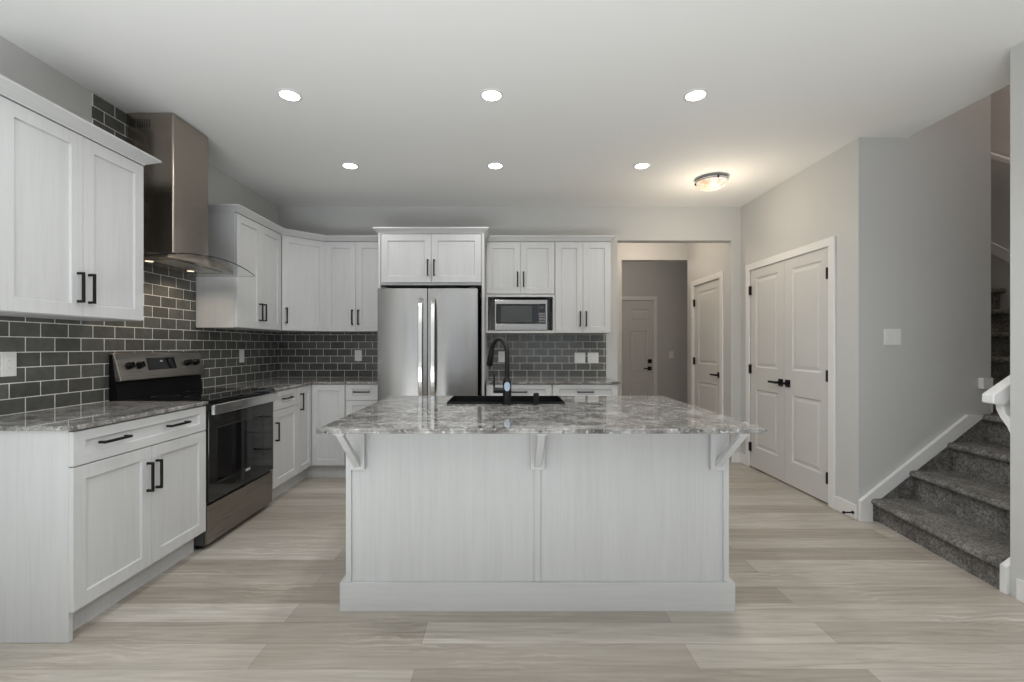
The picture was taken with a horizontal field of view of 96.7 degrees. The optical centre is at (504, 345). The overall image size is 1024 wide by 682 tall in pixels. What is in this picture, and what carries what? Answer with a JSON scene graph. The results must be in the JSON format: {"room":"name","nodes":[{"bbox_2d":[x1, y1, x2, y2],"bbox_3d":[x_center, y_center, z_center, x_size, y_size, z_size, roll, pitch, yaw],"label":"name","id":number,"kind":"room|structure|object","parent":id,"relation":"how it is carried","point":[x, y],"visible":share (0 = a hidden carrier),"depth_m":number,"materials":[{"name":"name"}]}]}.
{"room":"kitchen","nodes":[
{"label":"kitchen","id":0,"kind":"room"},
{"bbox_2d":[0,36,278,224],"bbox_3d":[-2.490,-0.122,0.355,0.120,2.745,9.310,0,0,0],"label":"wall","id":1,"kind":"structure","parent":0,"point":[18,65],"depth_m":2.53,"materials":[{"name":"grey paint"}]},
{"bbox_2d":[0,74,161,320],"bbox_3d":[-2.231,-0.623,2.266,0.378,0.955,0.878,0,0,0],"label":"upper cabinet","id":2,"kind":"object","parent":1,"relation":"attached to","point":[72,190],"visible":1,"depth_m":2.18,"materials":[{"name":"white wood"}]},
{"bbox_2d":[0,92,278,415],"bbox_3d":[-2.425,-0.570,3.345,0.008,1.849,3.089,0,0,0],"label":"tile backsplash","id":3,"kind":"structure","parent":1,"relation":"attached to","point":[61,363],"depth_m":2.78,"materials":[{"name":"grey tile"}]},
{"bbox_2d":[0,352,16,376],"bbox_3d":[-2.417,0.088,2.216,0.008,0.120,0.070,0,0,0],"label":"wall outlet","id":4,"kind":"object","parent":3,"relation":"attached to","point":[8,360],"visible":1,"depth_m":2.21,"materials":[{"name":"white plastic"}]},
{"bbox_2d":[6,357,12,370],"bbox_3d":[-2.414,0.088,2.216,0.001,0.066,0.033,0,0,0],"label":"receptacle","id":5,"kind":"object","parent":4,"relation":"attached to","point":[9,360],"depth_m":2.22,"materials":[{"name":"white plastic"}]},
{"bbox_2d":[239,350,243,362],"bbox_3d":[-2.417,0.092,4.180,0.008,0.118,0.074,0,0,0],"label":"wall outlet","id":6,"kind":"object","parent":3,"relation":"attached to","point":[241,352],"visible":1,"depth_m":4.17,"materials":[{"name":"white plastic"}]},
{"bbox_2d":[127,113,254,276],"bbox_3d":[-2.163,-1.014,3.080,0.516,0.960,0.854,0,0,0],"label":"range hood","id":7,"kind":"object","parent":1,"relation":"attached to","point":[175,188],"visible":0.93,"depth_m":2.92,"materials":[{"name":"silver metal"}]},
{"bbox_2d":[144,255,232,273],"bbox_3d":[-2.203,-0.559,3.080,0.435,0.042,0.660,0,0,0],"label":"hood","id":8,"kind":"object","parent":7,"relation":"attached to","point":[181,264],"depth_m":3.04,"materials":[{"name":"silver"}]},
{"bbox_2d":[196,204,284,330],"bbox_3d":[-2.240,-0.623,3.903,0.360,0.955,0.762,0,0,0],"label":"upper cabinet","id":9,"kind":"object","parent":1,"relation":"attached to","point":[237,234],"visible":0.98,"depth_m":3.66,"materials":[{"name":"white wood"}]},
{"bbox_2d":[263,229,325,331],"bbox_3d":[-2.103,-0.623,4.568,0.629,0.955,0.620,0,0,0],"label":"upper cabinet","id":10,"kind":"object","parent":1,"relation":"attached to","point":[303,254],"visible":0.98,"depth_m":4.42,"materials":[{"name":"white wood"}]},
{"bbox_2d":[279,207,740,461],"bbox_3d":[0.113,-0.122,4.950,5.085,2.745,0.120,0,0,0],"label":"wall","id":11,"kind":"structure","parent":0,"point":[629,224],"depth_m":4.89,"materials":[{"name":"grey paint"}]},
{"bbox_2d":[279,332,377,376],"bbox_3d":[-1.804,0.098,4.886,1.234,0.515,0.009,0,0,0],"label":"tile backsplash","id":12,"kind":"structure","parent":11,"relation":"attached to","point":[301,354],"depth_m":4.88,"materials":[{"name":"grey tile"}]},
{"bbox_2d":[355,350,361,360],"bbox_3d":[-1.573,0.102,4.877,0.074,0.116,0.008,0,0,0],"label":"wall outlet","id":13,"kind":"object","parent":12,"relation":"attached to","point":[358,353],"visible":1,"depth_m":4.88,"materials":[{"name":"white plastic"}]},
{"bbox_2d":[325,235,377,331],"bbox_3d":[-1.500,-0.623,4.700,0.626,0.955,0.360,0,0,0],"label":"upper cabinet","id":14,"kind":"object","parent":11,"relation":"attached to","point":[351,260],"visible":0.87,"depth_m":4.57,"materials":[{"name":"white wood"}]},
{"bbox_2d":[486,235,554,333],"bbox_3d":[0.155,-0.615,4.700,0.690,0.970,0.360,0,0,0],"label":"upper cabinet","id":15,"kind":"object","parent":11,"relation":"attached to","point":[518,267],"visible":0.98,"depth_m":4.57,"materials":[{"name":"white wood"}]},
{"bbox_2d":[495,300,546,330],"bbox_3d":[0.162,-0.309,4.706,0.527,0.308,0.294,0,0,0],"label":"microwave","id":16,"kind":"object","parent":15,"relation":"in","point":[510,315],"visible":0.98,"depth_m":4.56,"materials":[{"name":"grey metal"}]},
{"bbox_2d":[488,334,605,377],"bbox_3d":[0.454,0.110,4.886,1.263,0.490,0.009,0,0,0],"label":"tile backsplash","id":17,"kind":"structure","parent":11,"relation":"attached to","point":[530,355],"depth_m":4.88,"materials":[{"name":"grey tile"}]},
{"bbox_2d":[498,351,504,361],"bbox_3d":[-0.035,0.115,4.877,0.074,0.116,0.008,0,0,0],"label":"wall outlet","id":18,"kind":"object","parent":17,"relation":"attached to","point":[501,354],"visible":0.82,"depth_m":4.88,"materials":[{"name":"white plastic"}]},
{"bbox_2d":[574,353,584,362],"bbox_3d":[0.803,0.128,4.877,0.116,0.116,0.008,0,0,0],"label":"switch plate","id":19,"kind":"object","parent":17,"relation":"attached to","point":[578,357],"visible":1,"depth_m":4.88,"materials":[{"name":"white plastic"}]},
{"bbox_2d":[588,353,598,362],"bbox_3d":[0.945,0.128,4.877,0.116,0.116,0.008,0,0,0],"label":"wall outlet","id":20,"kind":"object","parent":17,"relation":"attached to","point":[592,357],"visible":1,"depth_m":4.88,"materials":[{"name":"white plastic"}]},
{"bbox_2d":[553,235,615,333],"bbox_3d":[0.801,-0.615,4.700,0.602,0.970,0.360,0,0,0],"label":"upper cabinet","id":21,"kind":"object","parent":11,"relation":"attached to","point":[582,262],"visible":1,"depth_m":4.56,"materials":[{"name":"white wood"}]},
{"bbox_2d":[731,453,739,462],"bbox_3d":[2.475,1.198,4.883,0.091,0.105,0.014,0,0,0],"label":"baseboard","id":22,"kind":"structure","parent":11,"relation":"attached to","point":[735,457],"depth_m":4.88,"materials":[{"name":"white paint"}]},
{"bbox_2d":[0,0,1023,206],"bbox_3d":[0.675,-1.655,1.950,6.450,0.320,12.500,0,0,0],"label":"ceiling","id":23,"kind":"structure","parent":0,"point":[593,91],"depth_m":2.60,"materials":[{"name":"white paint"}]},
{"bbox_2d":[276,88,301,101],"bbox_3d":[-1.283,-1.492,2.710,0.140,0.006,0.140,0,0,0],"label":"recessed light","id":24,"kind":"object","parent":23,"relation":"in","point":[290,95],"visible":1,"depth_m":2.70,"materials":[{"name":"white plastic"}]},
{"bbox_2d":[279,91,299,100],"bbox_3d":[-1.283,-1.492,2.710,0.108,0.005,0.108,0,0,0],"label":"diffuser","id":25,"kind":"object","parent":24,"relation":"attached to","point":[286,95],"depth_m":2.71,"materials":[{"name":"white plastic"}]},
{"bbox_2d":[341,162,358,168],"bbox_3d":[-1.283,-1.492,3.769,0.140,0.006,0.140,0,0,0],"label":"recessed light","id":26,"kind":"object","parent":23,"relation":"in","point":[348,165],"visible":1,"depth_m":3.75,"materials":[{"name":"white plastic"}]},
{"bbox_2d":[343,164,356,168],"bbox_3d":[-1.283,-1.492,3.769,0.108,0.005,0.108,0,0,0],"label":"diffuser","id":27,"kind":"object","parent":26,"relation":"attached to","point":[348,166],"depth_m":3.77,"materials":[{"name":"white plastic"}]},
{"bbox_2d":[480,88,502,101],"bbox_3d":[-0.080,-1.492,2.710,0.140,0.006,0.140,0,0,0],"label":"recessed light","id":28,"kind":"object","parent":23,"relation":"in","point":[489,95],"visible":1,"depth_m":2.70,"materials":[{"name":"white plastic"}]},
{"bbox_2d":[483,91,500,100],"bbox_3d":[-0.080,-1.492,2.710,0.108,0.005,0.108,0,0,0],"label":"diffuser","id":29,"kind":"object","parent":28,"relation":"attached to","point":[487,95],"depth_m":2.71,"materials":[{"name":"white plastic"}]},
{"bbox_2d":[487,162,503,168],"bbox_3d":[-0.080,-1.492,3.769,0.140,0.006,0.140,0,0,0],"label":"recessed light","id":30,"kind":"object","parent":23,"relation":"in","point":[494,165],"visible":1,"depth_m":3.75,"materials":[{"name":"white plastic"}]},
{"bbox_2d":[489,164,501,168],"bbox_3d":[-0.080,-1.492,3.769,0.108,0.005,0.108,0,0,0],"label":"diffuser","id":31,"kind":"object","parent":30,"relation":"attached to","point":[492,166],"depth_m":3.77,"materials":[{"name":"white plastic"}]},
{"bbox_2d":[633,162,650,168],"bbox_3d":[1.135,-1.492,3.769,0.140,0.006,0.140,0,0,0],"label":"recessed light","id":32,"kind":"object","parent":23,"relation":"in","point":[643,165],"visible":1,"depth_m":3.75,"materials":[{"name":"white plastic"}]},
{"bbox_2d":[635,164,648,168],"bbox_3d":[1.135,-1.492,3.769,0.108,0.005,0.108,0,0,0],"label":"diffuser","id":33,"kind":"object","parent":32,"relation":"attached to","point":[637,166],"depth_m":3.77,"materials":[{"name":"white plastic"}]},
{"bbox_2d":[683,88,707,101],"bbox_3d":[1.135,-1.492,2.710,0.140,0.006,0.140,0,0,0],"label":"recessed light","id":34,"kind":"object","parent":23,"relation":"in","point":[694,95],"visible":1,"depth_m":2.70,"materials":[{"name":"white plastic"}]},
{"bbox_2d":[686,91,704,100],"bbox_3d":[1.135,-1.492,2.710,0.108,0.005,0.108,0,0,0],"label":"diffuser","id":35,"kind":"object","parent":34,"relation":"attached to","point":[690,95],"depth_m":2.71,"materials":[{"name":"white plastic"}]},
{"bbox_2d":[695,175,727,190],"bbox_3d":[1.840,-1.442,4.047,0.269,0.103,0.276,0,0,0],"label":"flush light","id":36,"kind":"object","parent":23,"relation":"attached to","point":[711,182],"visible":1,"depth_m":3.98,"materials":[{"name":"white glass"}]},
{"bbox_2d":[0,461,1023,681],"bbox_3d":[1.025,1.300,1.950,7.150,0.100,12.500,0,0,0],"label":"floor","id":37,"kind":"structure","parent":0,"point":[823,593],"depth_m":2.05,"materials":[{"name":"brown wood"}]},
{"bbox_2d":[0,405,205,642],"bbox_3d":[-2.099,0.803,2.341,0.631,0.894,0.853,0,0,0],"label":"base cabinet","id":38,"kind":"object","parent":37,"relation":"on","point":[89,517],"visible":0.98,"depth_m":2.00,"materials":[{"name":"white wood"}]},
{"bbox_2d":[0,401,207,430],"bbox_3d":[-2.113,0.345,2.333,0.616,0.020,0.873,0,0,0],"label":"countertop","id":39,"kind":"structure","parent":38,"relation":"on","point":[70,418],"depth_m":2.23,"materials":[{"name":"stone"}]},
{"bbox_2d":[109,352,277,548],"bbox_3d":[-2.095,0.647,3.166,0.643,1.206,0.788,0,0,0],"label":"range","id":40,"kind":"object","parent":37,"relation":"on","point":[239,421],"visible":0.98,"depth_m":3.07,"materials":[{"name":"grey metal"}]},
{"bbox_2d":[117,388,273,403],"bbox_3d":[-2.083,0.339,3.166,0.557,0.024,0.788,0,0,0],"label":"cooktop","id":41,"kind":"object","parent":40,"relation":"in","point":[212,395],"depth_m":3.07,"materials":[{"name":"black glass"}]},
{"bbox_2d":[270,387,297,499],"bbox_3d":[-2.099,0.803,3.783,0.629,0.894,0.425,0,0,0],"label":"base cabinet","id":42,"kind":"object","parent":37,"relation":"on","point":[285,409],"visible":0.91,"depth_m":3.79,"materials":[{"name":"white wood"}]},
{"bbox_2d":[289,384,345,487],"bbox_3d":[-1.960,0.803,4.439,0.915,0.894,0.879,0,0,0],"label":"base cabinet","id":43,"kind":"object","parent":37,"relation":"on","point":[319,405],"visible":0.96,"depth_m":4.28,"materials":[{"name":"white wood"}]},
{"bbox_2d":[206,377,377,390],"bbox_3d":[-1.804,0.345,4.222,1.232,0.020,1.316,0,0,0],"label":"countertop","id":44,"kind":"structure","parent":43,"relation":"on","point":[280,383],"depth_m":4.26,"materials":[{"name":"stone"}]},
{"bbox_2d":[346,384,377,415],"bbox_3d":[-1.345,0.803,4.556,0.310,0.894,0.629,0,0,0],"label":"base cabinet","id":45,"kind":"object","parent":37,"relation":"on","point":[358,396],"visible":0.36,"depth_m":4.28,"materials":[{"name":"white wood"}]},
{"bbox_2d":[378,288,480,401],"bbox_3d":[-0.700,0.357,4.441,0.904,1.785,0.797,0,0,0],"label":"refrigerator","id":46,"kind":"object","parent":37,"relation":"on","point":[429,340],"visible":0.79,"depth_m":4.10,"materials":[{"name":"grey metal"}]},
{"bbox_2d":[373,227,488,395],"bbox_3d":[-0.688,0.075,4.540,1.068,2.350,0.676,0,0,0],"label":"tall cabinet","id":47,"kind":"object","parent":37,"relation":"on","point":[408,257],"visible":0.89,"depth_m":4.25,"materials":[{"name":"white wood"}]},
{"bbox_2d":[486,384,551,395],"bbox_3d":[0.133,0.803,4.556,0.618,0.894,0.629,0,0,0],"label":"base cabinet","id":48,"kind":"object","parent":37,"relation":"on","point":[516,389],"visible":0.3,"depth_m":4.28,"materials":[{"name":"white wood"}]},
{"bbox_2d":[486,377,620,383],"bbox_3d":[0.457,0.345,4.571,1.266,0.020,0.618,0,0,0],"label":"countertop","id":49,"kind":"structure","parent":48,"relation":"on","point":[498,380],"depth_m":4.42,"materials":[{"name":"stone"}]},
{"bbox_2d":[334,434,749,611],"bbox_3d":[0.153,0.803,2.466,1.862,0.894,1.147,0,0,0],"label":"kitchen island","id":50,"kind":"object","parent":37,"relation":"on","point":[435,522],"visible":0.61,"depth_m":2.16,"materials":[{"name":"white wood"}]},
{"bbox_2d":[316,396,767,433],"bbox_3d":[0.149,0.345,2.454,1.829,0.020,1.232,0,0,0],"label":"island countertop","id":51,"kind":"structure","parent":50,"relation":"on","point":[392,414],"depth_m":2.10,"materials":[{"name":"stone"}]},
{"bbox_2d":[486,337,511,404],"bbox_3d":[-0.062,0.141,2.665,0.100,0.388,0.250,0,0,-33],"label":"faucet","id":52,"kind":"object","parent":51,"relation":"on","point":[506,389],"visible":1,"depth_m":2.58,"materials":[{"name":"black metal"}]},
{"bbox_2d":[447,396,564,403],"bbox_3d":[0.005,0.444,2.788,0.710,0.244,0.345,0,0,0],"label":"sink","id":53,"kind":"object","parent":51,"relation":"in","point":[455,399],"visible":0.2,"depth_m":2.95,"materials":[{"name":"black stone"}]},
{"bbox_2d":[532,393,539,404],"bbox_3d":[0.178,0.302,2.600,0.042,0.066,0.042,0,0,0],"label":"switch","id":54,"kind":"object","parent":51,"relation":"on","point":[535,395],"visible":1,"depth_m":2.58,"materials":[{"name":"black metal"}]},
{"bbox_2d":[552,384,617,395],"bbox_3d":[0.753,0.803,4.556,0.618,0.894,0.629,0,0,0],"label":"base cabinet","id":55,"kind":"object","parent":37,"relation":"on","point":[557,389],"visible":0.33,"depth_m":4.28,"materials":[{"name":"white wood"}]},
{"bbox_2d":[871,288,1009,589],"bbox_3d":[3.451,-0.031,4.120,1.937,2.562,3.601,0,0,0],"label":"staircase","id":56,"kind":"structure","parent":37,"relation":"on","point":[955,506],"depth_m":2.96,"materials":[{"name":"grey carpet"}]},
{"bbox_2d":[617,243,686,395],"bbox_3d":[1.715,-0.122,6.120,1.430,2.745,0.120,0,0,0],"label":"wall","id":57,"kind":"structure","parent":0,"point":[626,252],"depth_m":6.06,"materials":[{"name":"grey paint"}]},
{"bbox_2d":[622,260,686,402],"bbox_3d":[2.450,-0.122,7.860,2.900,2.745,0.120,0,0,0],"label":"wall","id":58,"kind":"structure","parent":0,"point":[667,281],"depth_m":7.80,"materials":[{"name":"grey paint"}]},
{"bbox_2d":[622,300,652,395],"bbox_3d":[2.080,0.225,7.801,0.920,2.035,0.098,0,0,0],"label":"door","id":59,"kind":"structure","parent":58,"relation":"in","point":[637,315],"depth_m":7.81,"materials":[{"name":"grey paint"}]},
{"bbox_2d":[622,296,656,395],"bbox_3d":[2.080,0.200,7.792,1.060,2.100,0.016,0,0,0],"label":"trim","id":60,"kind":"structure","parent":58,"relation":"attached to","point":[654,298],"depth_m":7.78,"materials":[{"name":"white paint"}]},
{"bbox_2d":[669,351,673,357],"bbox_3d":[2.850,0.150,7.796,0.075,0.118,0.008,0,0,0],"label":"switch plate","id":61,"kind":"object","parent":58,"relation":"attached to","point":[671,353],"visible":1,"depth_m":7.79,"materials":[{"name":"white plastic"}]},
{"bbox_2d":[687,243,725,415],"bbox_3d":[2.480,-0.122,5.535,0.100,2.745,1.050,0,0,0],"label":"wall","id":62,"kind":"structure","parent":0,"point":[703,259],"depth_m":5.60,"materials":[{"name":"grey paint"}]},
{"bbox_2d":[693,278,718,412],"bbox_3d":[2.428,0.232,5.490,0.094,2.020,0.730,0,0,0],"label":"door","id":63,"kind":"structure","parent":62,"relation":"in","point":[706,302],"depth_m":5.49,"materials":[{"name":"grey paint"}]},
{"bbox_2d":[691,271,722,414],"bbox_3d":[2.422,0.207,5.490,0.016,2.085,0.860,0,0,0],"label":"trim","id":64,"kind":"structure","parent":62,"relation":"attached to","point":[719,275],"depth_m":5.12,"materials":[{"name":"white paint"}]},
{"bbox_2d":[741,40,1023,597],"bbox_3d":[2.595,-0.122,0.295,0.120,2.745,9.190,0,0,0],"label":"wall","id":65,"kind":"structure","parent":0,"point":[835,195],"depth_m":3.29,"materials":[{"name":"grey paint"}]},
{"bbox_2d":[740,453,745,464],"bbox_3d":[2.528,1.198,4.829,0.014,0.105,0.122,0,0,0],"label":"baseboard","id":66,"kind":"structure","parent":65,"relation":"attached to","point":[742,456],"depth_m":4.82,"materials":[{"name":"white paint"}]},
{"bbox_2d":[749,260,784,481],"bbox_3d":[2.528,0.225,4.423,0.094,2.025,0.578,0,0,0],"label":"door","id":67,"kind":"structure","parent":65,"relation":"in","point":[767,283],"depth_m":4.40,"materials":[{"name":"grey paint"}]},
{"bbox_2d":[746,236,835,508],"bbox_3d":[2.527,0.203,4.127,0.016,2.095,1.283,0,0,0],"label":"trim","id":68,"kind":"structure","parent":65,"relation":"attached to","point":[830,242],"depth_m":3.53,"materials":[{"name":"white paint"}]},
{"bbox_2d":[781,247,827,502],"bbox_3d":[2.528,0.225,3.841,0.094,2.025,0.579,0,0,0],"label":"door","id":69,"kind":"structure","parent":65,"relation":"in","point":[806,275],"depth_m":3.82,"materials":[{"name":"grey paint"}]},
{"bbox_2d":[834,496,856,518],"bbox_3d":[2.528,1.198,3.381,0.014,0.105,0.209,0,0,0],"label":"baseboard","id":70,"kind":"structure","parent":65,"relation":"attached to","point":[840,504],"depth_m":3.37,"materials":[{"name":"white paint"}]},
{"bbox_2d":[1016,578,1023,602],"bbox_3d":[2.528,1.198,-0.968,0.014,0.105,6.425,0,0,0],"label":"baseboard","id":71,"kind":"structure","parent":65,"relation":"attached to","point":[1019,583],"depth_m":2.23,"materials":[{"name":"white paint"}]},
{"bbox_2d":[875,94,990,485],"bbox_3d":[3.070,-1.400,3.322,0.829,5.300,0.120,0,0,0],"label":"wall","id":72,"kind":"structure","parent":0,"point":[933,184],"depth_m":3.26,"materials":[{"name":"grey paint"}]},
{"bbox_2d":[884,329,900,344],"bbox_3d":[2.776,-0.065,3.258,0.122,0.116,0.008,0,0,0],"label":"switch plate","id":73,"kind":"object","parent":72,"relation":"attached to","point":[891,336],"visible":1,"depth_m":3.26,"materials":[{"name":"white plastic"}]},
{"bbox_2d":[858,415,982,521],"bbox_3d":[2.971,0.871,3.240,0.877,0.758,0.007,0,0,0],"label":"trim","id":74,"kind":"structure","parent":72,"relation":"attached to","point":[968,421],"depth_m":3.24,"materials":[{"name":"white paint"}]},
{"bbox_2d":[978,378,992,388],"bbox_3d":[3.427,0.267,3.243,0.070,0.077,0.036,0,0,0],"label":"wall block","id":75,"kind":"object","parent":72,"relation":"attached to","point":[983,383],"visible":0.89,"depth_m":3.23,"materials":[{"name":"white paint"}]},
{"bbox_2d":[991,84,1009,309],"bbox_3d":[4.480,-1.400,4.100,0.120,5.300,3.900,0,0,0],"label":"wall","id":76,"kind":"structure","parent":0,"point":[1000,99],"depth_m":4.05,"materials":[{"name":"grey paint"}]},
{"bbox_2d":[991,242,1009,262],"bbox_3d":[4.412,-0.910,4.150,0.014,1.400,1.700,0,0,0],"label":"trim","id":77,"kind":"structure","parent":76,"relation":"attached to","point":[996,250],"depth_m":4.04,"materials":[{"name":"white paint"}]},
{"bbox_2d":[991,152,1009,164],"bbox_3d":[4.377,-1.798,4.200,0.084,1.249,1.600,0,0,0],"label":"handrail","id":78,"kind":"object","parent":76,"relation":"attached to","point":[997,157],"visible":0.02,"depth_m":3.98,"materials":[{"name":"white paint"}]},
{"bbox_3d":[3.538,-1.400,2.223,1.765,5.300,0.120,0,0,0],"label":"wall","id":79,"kind":"structure","parent":0,"visible":0},
{"bbox_2d":[982,375,1009,431],"bbox_3d":[3.397,-0.267,2.334,1.805,1.427,0.102,0,0,0],"label":"handrail","id":80,"kind":"object","parent":79,"relation":"attached to","point":[999,394],"visible":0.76,"depth_m":2.33,"materials":[{"name":"white paint"}]},
{"bbox_2d":[1000,557,1009,594],"bbox_3d":[3.458,0.476,2.301,1.883,1.548,0.034,0,0,0],"label":"trim","id":81,"kind":"structure","parent":79,"relation":"attached to","point":[1005,565],"depth_m":2.29,"materials":[{"name":"white paint"}]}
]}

